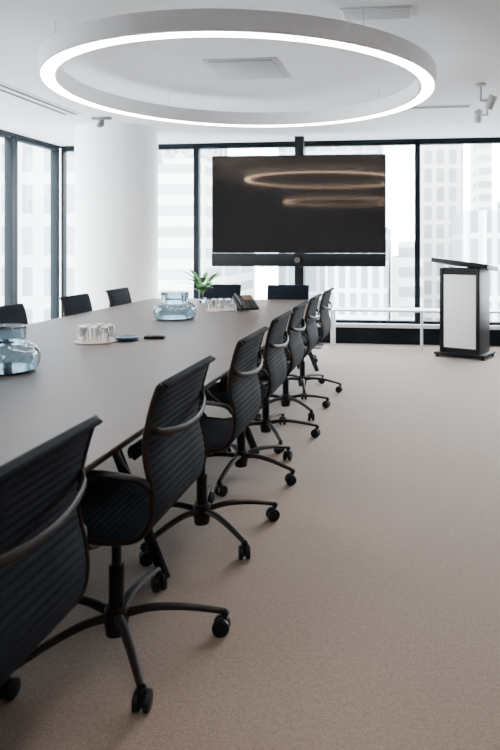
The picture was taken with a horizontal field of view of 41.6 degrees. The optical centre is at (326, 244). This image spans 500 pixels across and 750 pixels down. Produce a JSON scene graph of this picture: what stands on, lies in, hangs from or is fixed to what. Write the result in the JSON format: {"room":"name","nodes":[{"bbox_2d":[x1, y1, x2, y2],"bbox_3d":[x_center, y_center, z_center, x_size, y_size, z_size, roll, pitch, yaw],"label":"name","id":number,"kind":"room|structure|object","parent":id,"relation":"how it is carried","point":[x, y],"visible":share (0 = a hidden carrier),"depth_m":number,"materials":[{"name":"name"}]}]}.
{"room":"conference room","nodes":[
{"label":"conference room","id":0,"kind":"room"},
{"bbox_2d":[0,343,499,749],"bbox_3d":[-0.564,1.380,2.688,8.500,0.100,12.690,0,0,7],"label":"floor","id":1,"kind":"structure","parent":0,"point":[364,616],"depth_m":2.47,"materials":[{"name":"carpet"}]},
{"bbox_2d":[0,303,27,324],"bbox_3d":[-2.139,0.888,4.746,0.711,0.878,0.711,0,0,8],"label":"office chair","id":2,"kind":"object","parent":1,"relation":"on","point":[13,313],"visible":0.02,"depth_m":4.89,"materials":[{"name":"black fabric"}]},
{"bbox_2d":[0,415,102,685],"bbox_3d":[-0.852,0.865,1.328,0.697,0.931,0.738,0,0,7],"label":"office chair","id":3,"kind":"object","parent":1,"relation":"on","point":[45,558],"visible":1,"depth_m":1.34,"materials":[{"name":"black fabric"}]},
{"bbox_2d":[59,293,92,316],"bbox_3d":[-2.046,0.888,5.814,0.703,0.878,0.716,0,0,7],"label":"office chair","id":4,"kind":"object","parent":1,"relation":"on","point":[80,303],"visible":0.1,"depth_m":5.80,"materials":[{"name":"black fabric"}]},
{"bbox_2d":[0,355,230,712],"bbox_3d":[-0.694,0.865,2.193,0.717,0.931,0.690,0,0,7],"label":"office chair","id":5,"kind":"object","parent":1,"relation":"on","point":[118,509],"visible":0.8,"depth_m":2.09,"materials":[{"name":"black fabric"}]},
{"bbox_2d":[74,122,157,310],"bbox_3d":[-2.587,-0.044,8.012,0.980,2.749,0.980,0,0,7],"label":"structural column","id":6,"kind":"structure","parent":1,"relation":"on","point":[116,164],"depth_m":7.59,"materials":[{"name":"paint"}]},
{"bbox_2d":[105,287,131,306],"bbox_3d":[-1.911,0.889,6.689,0.741,0.881,0.698,0,0,7],"label":"office chair","id":7,"kind":"object","parent":1,"relation":"on","point":[120,296],"visible":0.09,"depth_m":6.65,"materials":[{"name":"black fabric"}]},
{"bbox_2d":[0,298,320,577],"bbox_3d":[-1.401,0.965,3.793,2.000,0.730,6.870,0,0,7],"label":"conference table","id":8,"kind":"object","parent":1,"relation":"on","point":[72,383],"visible":0.52,"depth_m":3.11,"materials":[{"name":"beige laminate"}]},
{"bbox_2d":[0,323,40,375],"bbox_3d":[-1.543,0.492,3.080,0.344,0.216,0.344,0,0,7],"label":"glass vase","id":9,"kind":"object","parent":8,"relation":"on","point":[18,355],"visible":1,"depth_m":3.00,"materials":[{"name":"clear glass"}]},
{"bbox_2d":[74,340,117,344],"bbox_3d":[-1.431,0.595,4.034,0.258,0.010,0.258,0,0,7],"label":"round tray","id":10,"kind":"object","parent":8,"relation":"on","point":[75,341],"visible":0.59,"depth_m":3.94,"materials":[{"name":"beige wood"}]},
{"bbox_2d":[77,325,84,340],"bbox_3d":[-1.518,0.543,4.022,0.056,0.092,0.056,0,0,7],"label":"drinking glass","id":11,"kind":"object","parent":10,"relation":"on","point":[79,326],"visible":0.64,"depth_m":4.00,"materials":[{"name":"clear glass"}]},
{"bbox_2d":[79,326,87,341],"bbox_3d":[-1.484,0.543,3.963,0.056,0.092,0.056,0,0,7],"label":"drinking glass","id":12,"kind":"object","parent":10,"relation":"on","point":[83,330],"visible":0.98,"depth_m":3.94,"materials":[{"name":"clear glass"}]},
{"bbox_2d":[85,324,91,338],"bbox_3d":[-1.501,0.543,4.087,0.056,0.092,0.056,0,0,7],"label":"drinking glass","id":13,"kind":"object","parent":10,"relation":"on","point":[87,325],"visible":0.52,"depth_m":4.07,"materials":[{"name":"clear glass"}]},
{"bbox_2d":[88,327,97,342],"bbox_3d":[-1.419,0.543,3.946,0.056,0.092,0.056,0,0,7],"label":"drinking glass","id":14,"kind":"object","parent":10,"relation":"on","point":[93,334],"visible":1,"depth_m":3.92,"materials":[{"name":"clear glass"}]},
{"bbox_2d":[92,325,100,339],"bbox_3d":[-1.431,0.543,4.034,0.056,0.092,0.056,0,0,7],"label":"drinking glass","id":15,"kind":"object","parent":10,"relation":"on","point":[97,326],"visible":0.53,"depth_m":4.02,"materials":[{"name":"clear glass"}]},
{"bbox_2d":[100,326,109,341],"bbox_3d":[-1.361,0.543,3.980,0.056,0.092,0.056,0,0,7],"label":"drinking glass","id":16,"kind":"object","parent":10,"relation":"on","point":[104,333],"visible":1,"depth_m":3.96,"materials":[{"name":"clear glass"}]},
{"bbox_2d":[107,325,115,339],"bbox_3d":[-1.344,0.543,4.045,0.056,0.092,0.056,0,0,7],"label":"drinking glass","id":17,"kind":"object","parent":10,"relation":"on","point":[112,336],"visible":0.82,"depth_m":4.03,"materials":[{"name":"clear glass"}]},
{"bbox_2d":[116,335,138,341],"bbox_3d":[-1.257,0.588,4.092,0.148,0.024,0.148,0,0,7],"label":"round dish","id":18,"kind":"object","parent":8,"relation":"on","point":[123,338],"visible":0.99,"depth_m":4.06,"materials":[{"name":"blue ceramic"}]},
{"bbox_2d":[144,335,165,338],"bbox_3d":[-1.104,0.589,4.163,0.130,0.023,0.055,0,0,-1],"label":"remote control","id":19,"kind":"object","parent":8,"relation":"on","point":[146,336],"visible":1,"depth_m":4.14,"materials":[{"name":"black plastic"}]},
{"bbox_2d":[153,291,196,320],"bbox_3d":[-1.233,0.492,5.268,0.344,0.216,0.344,0,0,7],"label":"glass vase","id":20,"kind":"object","parent":8,"relation":"on","point":[174,305],"visible":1,"depth_m":5.16,"materials":[{"name":"clear glass"}]},
{"bbox_2d":[174,270,220,302],"bbox_3d":[-1.290,0.430,6.724,0.468,0.341,0.538,0,0,7],"label":"potted plant","id":21,"kind":"object","parent":8,"relation":"on","point":[200,285],"visible":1,"depth_m":6.74,"materials":[{"name":"green plant"}]},
{"bbox_2d":[206,309,234,311],"bbox_3d":[-0.975,0.595,5.951,0.258,0.010,0.258,0,0,7],"label":"round tray","id":22,"kind":"object","parent":8,"relation":"on","point":[207,309],"visible":0.65,"depth_m":5.86,"materials":[{"name":"beige wood"}]},
{"bbox_2d":[208,299,212,309],"bbox_3d":[-1.062,0.543,5.939,0.056,0.092,0.056,0,0,7],"label":"drinking glass","id":23,"kind":"object","parent":22,"relation":"on","point":[209,300],"visible":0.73,"depth_m":5.92,"materials":[{"name":"clear glass"}]},
{"bbox_2d":[210,300,215,309],"bbox_3d":[-1.028,0.543,5.881,0.056,0.092,0.056,0,0,7],"label":"drinking glass","id":24,"kind":"object","parent":22,"relation":"on","point":[213,302],"visible":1,"depth_m":5.86,"materials":[{"name":"clear glass"}]},
{"bbox_2d":[217,300,222,310],"bbox_3d":[-0.963,0.543,5.864,0.056,0.092,0.056,0,0,7],"label":"drinking glass","id":25,"kind":"object","parent":22,"relation":"on","point":[220,302],"visible":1,"depth_m":5.84,"materials":[{"name":"clear glass"}]},
{"bbox_2d":[224,300,229,309],"bbox_3d":[-0.905,0.543,5.898,0.056,0.092,0.056,0,0,7],"label":"drinking glass","id":26,"kind":"object","parent":22,"relation":"on","point":[227,302],"visible":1,"depth_m":5.88,"materials":[{"name":"clear glass"}]},
{"bbox_2d":[228,299,232,309],"bbox_3d":[-0.887,0.543,5.963,0.056,0.092,0.056,0,0,7],"label":"drinking glass","id":27,"kind":"object","parent":22,"relation":"on","point":[231,300],"visible":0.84,"depth_m":5.94,"materials":[{"name":"clear glass"}]},
{"bbox_2d":[232,293,258,310],"bbox_3d":[-0.739,0.516,5.901,0.190,0.162,0.179,0,0,-33],"label":"desk phone","id":28,"kind":"object","parent":8,"relation":"on","point":[243,302],"visible":1,"depth_m":5.88,"materials":[{"name":"black plastic"}]},
{"bbox_2d":[127,326,279,566],"bbox_3d":[-0.601,0.863,3.018,0.712,0.929,0.718,0,0,7],"label":"office chair","id":29,"kind":"object","parent":1,"relation":"on","point":[244,388],"visible":0.66,"depth_m":2.93,"materials":[{"name":"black fabric"}]},
{"bbox_2d":[200,284,241,298],"bbox_3d":[-1.268,0.893,7.389,0.711,0.868,0.700,0,0,7],"label":"office chair","id":30,"kind":"object","parent":1,"relation":"on","point":[225,291],"visible":0.04,"depth_m":7.57,"materials":[{"name":"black fabric"}]},
{"bbox_2d":[201,310,295,496],"bbox_3d":[-0.513,0.863,3.759,0.723,0.929,0.707,0,0,7],"label":"office chair","id":31,"kind":"object","parent":1,"relation":"on","point":[275,358],"visible":0.66,"depth_m":3.72,"materials":[{"name":"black fabric"}]},
{"bbox_2d":[220,300,320,453],"bbox_3d":[-0.403,0.863,4.492,0.704,0.929,0.709,0,0,7],"label":"office chair","id":32,"kind":"object","parent":1,"relation":"on","point":[296,348],"visible":0.52,"depth_m":4.44,"materials":[{"name":"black fabric"}]},
{"bbox_2d":[258,285,317,368],"bbox_3d":[-0.469,0.894,7.294,0.748,0.871,0.710,0,0,7],"label":"office chair","id":33,"kind":"object","parent":1,"relation":"on","point":[274,292],"visible":0.2,"depth_m":7.47,"materials":[{"name":"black fabric"}]},
{"bbox_2d":[256,293,330,420],"bbox_3d":[-0.342,0.863,5.213,0.708,0.929,0.711,0,0,7],"label":"office chair","id":34,"kind":"object","parent":1,"relation":"on","point":[311,330],"visible":0.58,"depth_m":5.15,"materials":[{"name":"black fabric"}]},
{"bbox_2d":[212,136,385,348],"bbox_3d":[-0.363,-0.045,8.501,2.260,2.748,0.396,0,0,5],"label":"wall display","id":35,"kind":"object","parent":1,"relation":"on","point":[299,210],"visible":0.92,"depth_m":8.36,"materials":[{"name":"black glass"}]},
{"bbox_2d":[284,287,342,399],"bbox_3d":[-0.206,0.863,5.926,0.702,0.929,0.721,0,0,8],"label":"office chair","id":36,"kind":"object","parent":1,"relation":"on","point":[325,321],"visible":0.52,"depth_m":5.88,"materials":[{"name":"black fabric"}]},
{"bbox_2d":[304,327,499,345],"bbox_3d":[0.223,1.220,8.863,8.200,0.220,0.140,0,0,7],"label":"baseboard","id":37,"kind":"structure","parent":1,"relation":"on","point":[407,336],"depth_m":8.71,"materials":[{"name":"black metal"}]},
{"bbox_2d":[317,323,499,329],"bbox_3d":[0.222,1.085,8.853,8.200,0.050,0.180,0,0,7],"label":"trim","id":38,"kind":"structure","parent":37,"relation":"on","point":[357,325],"depth_m":8.68,"materials":[{"name":"white laminate"}]},
{"bbox_2d":[61,148,73,316],"bbox_3d":[-3.568,-0.165,9.367,0.510,2.450,0.100,0,0,7],"label":"window","id":39,"kind":"structure","parent":38,"relation":"on","point":[64,151],"depth_m":9.35,"materials":[{"name":"black metal"}]},
{"bbox_2d":[158,146,195,298],"bbox_3d":[-2.571,-0.165,9.240,1.500,2.450,0.100,0,0,7],"label":"window","id":40,"kind":"structure","parent":38,"relation":"on","point":[193,148],"depth_m":9.10,"materials":[{"name":"black metal"}]},
{"bbox_2d":[196,144,294,298],"bbox_3d":[-1.083,-0.165,9.050,1.500,2.450,0.100,0,0,7],"label":"window","id":41,"kind":"structure","parent":38,"relation":"on","point":[198,148],"depth_m":9.09,"materials":[{"name":"black metal"}]},
{"bbox_2d":[304,141,416,323],"bbox_3d":[0.439,-0.165,8.856,1.570,2.450,0.100,0,0,7],"label":"window","id":42,"kind":"structure","parent":38,"relation":"on","point":[407,143],"depth_m":8.77,"materials":[{"name":"black metal"}]},
{"bbox_2d":[417,140,499,324],"bbox_3d":[1.972,-0.165,8.660,1.520,2.450,0.100,0,0,7],"label":"window","id":43,"kind":"structure","parent":38,"relation":"on","point":[458,142],"depth_m":8.70,"materials":[{"name":"black metal"}]},
{"bbox_2d":[329,307,499,349],"bbox_3d":[1.518,1.080,8.345,3.000,0.500,0.340,0,0,7],"label":"railing","id":44,"kind":"object","parent":1,"relation":"on","point":[333,310],"visible":0.83,"depth_m":8.36,"materials":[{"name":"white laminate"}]},
{"bbox_2d":[431,257,497,360],"bbox_3d":[1.647,0.739,7.774,0.696,1.182,0.442,0,0,31],"label":"lectern","id":45,"kind":"object","parent":1,"relation":"on","point":[464,292],"visible":1,"depth_m":7.62,"materials":[{"name":"black plastic"}]},
{"bbox_2d":[0,0,499,145],"bbox_3d":[-0.564,-1.470,2.688,8.500,0.100,12.690,0,0,7],"label":"ceiling","id":46,"kind":"structure","parent":0,"point":[462,37],"depth_m":5.35,"materials":[{"name":"paint"}]},
{"bbox_2d":[0,129,59,147],"bbox_3d":[-4.230,-1.405,6.593,0.100,0.030,5.570,0,0,7],"label":"trim","id":47,"kind":"structure","parent":46,"relation":"attached to","point":[2,131],"depth_m":8.56,"materials":[{"name":"metal"}]},
{"bbox_2d":[0,82,80,114],"bbox_3d":[-2.978,-1.415,5.420,0.220,0.011,3.300,0,0,7],"label":"ceiling vent","id":48,"kind":"object","parent":46,"relation":"in","point":[4,88],"visible":1,"depth_m":6.34,"materials":[{"name":"white metal"}]},
{"bbox_2d":[91,117,111,127],"bbox_3d":[-2.509,-1.357,7.197,0.220,0.127,0.106,0,0,7],"label":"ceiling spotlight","id":49,"kind":"object","parent":46,"relation":"attached to","point":[101,119],"visible":1,"depth_m":7.20,"materials":[{"name":"grey metal"}]},
{"bbox_2d":[38,7,436,126],"bbox_3d":[-0.630,-1.292,4.980,2.900,0.257,2.900,0,0,7],"label":"ring pendant light","id":50,"kind":"object","parent":46,"relation":"hanging from","point":[67,44],"visible":1,"depth_m":3.91,"materials":[{"name":"metal"}]},
{"bbox_2d":[202,57,290,79],"bbox_3d":[-0.632,-1.414,5.242,0.580,0.012,0.600,0,0,7],"label":"ceiling vent","id":51,"kind":"object","parent":46,"relation":"in","point":[264,67],"visible":1,"depth_m":5.18,"materials":[{"name":"metal"}]},
{"bbox_2d":[60,137,499,148],"bbox_3d":[0.223,-1.405,8.863,8.200,0.030,0.100,0,0,7],"label":"trim","id":52,"kind":"structure","parent":46,"relation":"attached to","point":[480,138],"depth_m":8.83,"materials":[{"name":"black metal"}]},
{"bbox_2d":[339,5,412,20],"bbox_3d":[0.305,-1.415,3.973,0.440,0.011,0.200,0,0,7],"label":"ceiling vent","id":53,"kind":"object","parent":46,"relation":"in","point":[386,12],"visible":0.98,"depth_m":3.96,"materials":[{"name":"metal"}]},
{"bbox_2d":[409,105,471,108],"bbox_3d":[0.973,-1.415,6.681,1.000,0.011,0.090,0,0,7],"label":"ceiling vent","id":54,"kind":"object","parent":46,"relation":"in","point":[439,106],"visible":0.6,"depth_m":6.63,"materials":[{"name":"white metal"}]},
{"bbox_2d":[474,99,487,122],"bbox_3d":[1.520,-1.308,6.353,0.183,0.225,0.139,0,0,-3],"label":"ceiling spotlight","id":55,"kind":"object","parent":46,"relation":"attached to","point":[478,114],"visible":0.82,"depth_m":6.33,"materials":[{"name":"paint"}]},
{"bbox_2d":[476,82,496,109],"bbox_3d":[1.404,-1.304,5.728,0.188,0.232,0.112,0,0,-3],"label":"ceiling spotlight","id":56,"kind":"object","parent":46,"relation":"attached to","point":[490,102],"visible":1,"depth_m":5.70,"materials":[{"name":"paint"}]},
{"label":"outside","id":57,"kind":"structure","parent":0,"visible":0},
{"bbox_3d":[7.593,61.830,59.518,400.000,1.000,300.000,0,0,7],"label":"ground","id":58,"kind":"structure","parent":57,"visible":0},
{"bbox_2d":[0,137,227,323],"bbox_3d":[-19.190,8.230,62.934,14.000,106.200,20.000,0,0,7],"label":"office tower","id":59,"kind":"structure","parent":58,"relation":"on","point":[33,162],"depth_m":53.48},
{"bbox_2d":[158,153,254,298],"bbox_3d":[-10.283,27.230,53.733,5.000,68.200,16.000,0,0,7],"label":"office tower","id":60,"kind":"structure","parent":58,"relation":"on","point":[175,176],"depth_m":45.80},
{"bbox_2d":[278,146,383,316],"bbox_3d":[0.955,15.730,73.470,10.300,91.200,14.000,0,0,7],"label":"office tower","id":61,"kind":"structure","parent":58,"relation":"on","point":[315,276],"depth_m":66.70,"materials":[{"name":"white concrete"}]},
{"bbox_2d":[325,227,390,319],"bbox_3d":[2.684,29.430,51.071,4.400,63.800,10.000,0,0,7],"label":"office tower","id":62,"kind":"structure","parent":58,"relation":"on","point":[354,286],"depth_m":46.11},
{"bbox_2d":[391,242,422,319],"bbox_3d":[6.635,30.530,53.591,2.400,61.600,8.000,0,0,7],"label":"office tower","id":63,"kind":"structure","parent":58,"relation":"on","point":[402,264],"depth_m":49.67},
{"bbox_2d":[420,144,462,320],"bbox_3d":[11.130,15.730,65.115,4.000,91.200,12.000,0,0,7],"label":"office tower","id":64,"kind":"structure","parent":58,"relation":"on","point":[441,166],"depth_m":59.22,"materials":[{"name":"white concrete"}]},
{"bbox_2d":[451,201,499,321],"bbox_3d":[17.479,29.030,44.950,16.942,64.600,14.400,0,0,7],"label":"office tower","id":65,"kind":"structure","parent":58,"relation":"on","point":[475,235],"depth_m":39.08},
{"bbox_2d":[470,144,491,210],"bbox_3d":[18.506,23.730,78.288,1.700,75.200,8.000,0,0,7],"label":"office tower","id":66,"kind":"structure","parent":58,"relation":"on","point":[480,154],"depth_m":74.37,"materials":[{"name":"white concrete"}]},
{"bbox_3d":[-4.230,1.270,6.593,0.140,0.120,5.570,0,0,7],"label":"baseboard","id":67,"kind":"structure","parent":0,"visible":0},
{"bbox_2d":[0,132,14,304],"bbox_3d":[-4.127,-0.090,7.553,0.100,2.600,1.500,0,0,7],"label":"window","id":68,"kind":"structure","parent":67,"relation":"on","point":[9,140],"depth_m":8.23,"materials":[{"name":"black metal"}]},
{"bbox_2d":[15,136,58,319],"bbox_3d":[-3.965,-0.090,8.828,0.100,2.600,1.070,0,0,7],"label":"window","id":69,"kind":"structure","parent":67,"relation":"on","point":[54,152],"depth_m":9.29,"materials":[{"name":"black metal"}]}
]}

